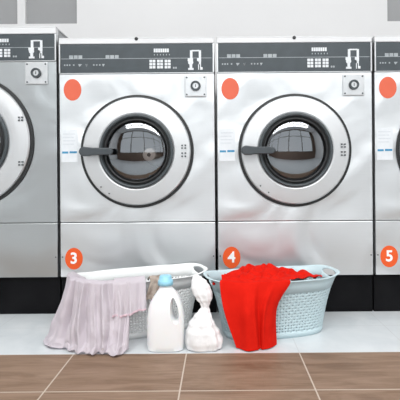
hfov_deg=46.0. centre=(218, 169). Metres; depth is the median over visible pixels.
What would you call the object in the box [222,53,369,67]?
print
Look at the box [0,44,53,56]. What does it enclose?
print
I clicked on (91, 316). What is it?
cloth
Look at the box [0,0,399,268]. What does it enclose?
wall
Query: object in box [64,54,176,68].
print
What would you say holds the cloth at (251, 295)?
in the laundry basket at (306, 312)
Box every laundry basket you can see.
[77,263,207,339]
[203,265,339,339]
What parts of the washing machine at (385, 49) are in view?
trim, panel, panel frame, panel, control panel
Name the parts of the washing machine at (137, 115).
handle, control panel, panel frame, trim, panel, door, panel, coin plate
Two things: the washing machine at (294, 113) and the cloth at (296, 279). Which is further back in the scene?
the washing machine at (294, 113)
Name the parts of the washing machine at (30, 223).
door, control panel, panel frame, panel, panel, trim, coin plate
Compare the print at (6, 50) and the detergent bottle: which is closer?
the detergent bottle
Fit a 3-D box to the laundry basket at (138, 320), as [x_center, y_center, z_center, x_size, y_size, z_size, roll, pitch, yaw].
[-0.314,0.528,1.902,0.548,0.235,0.281,0,0,-23]
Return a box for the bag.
[185,274,222,351]
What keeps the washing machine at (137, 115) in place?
on the floor
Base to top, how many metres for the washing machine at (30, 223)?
1.289 m
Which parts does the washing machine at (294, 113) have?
handle, control panel, trim, panel frame, panel, door, panel, coin plate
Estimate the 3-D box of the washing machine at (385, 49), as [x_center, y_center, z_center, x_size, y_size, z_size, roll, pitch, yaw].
[1.043,0.016,2.472,0.698,1.238,0.876,0,0,0]
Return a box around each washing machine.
[0,26,67,313]
[59,37,216,312]
[217,36,372,311]
[371,36,399,310]
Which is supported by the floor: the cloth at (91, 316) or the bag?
the bag
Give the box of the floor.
[0,269,399,399]
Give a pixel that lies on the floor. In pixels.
(355, 355)
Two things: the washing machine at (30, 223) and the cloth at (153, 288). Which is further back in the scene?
the washing machine at (30, 223)
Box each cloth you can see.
[43,271,146,355]
[146,275,159,300]
[220,263,321,350]
[291,276,312,280]
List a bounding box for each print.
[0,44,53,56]
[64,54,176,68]
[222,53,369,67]
[377,53,399,63]
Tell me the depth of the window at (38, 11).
3.08 m
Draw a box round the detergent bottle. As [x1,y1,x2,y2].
[147,274,183,351]

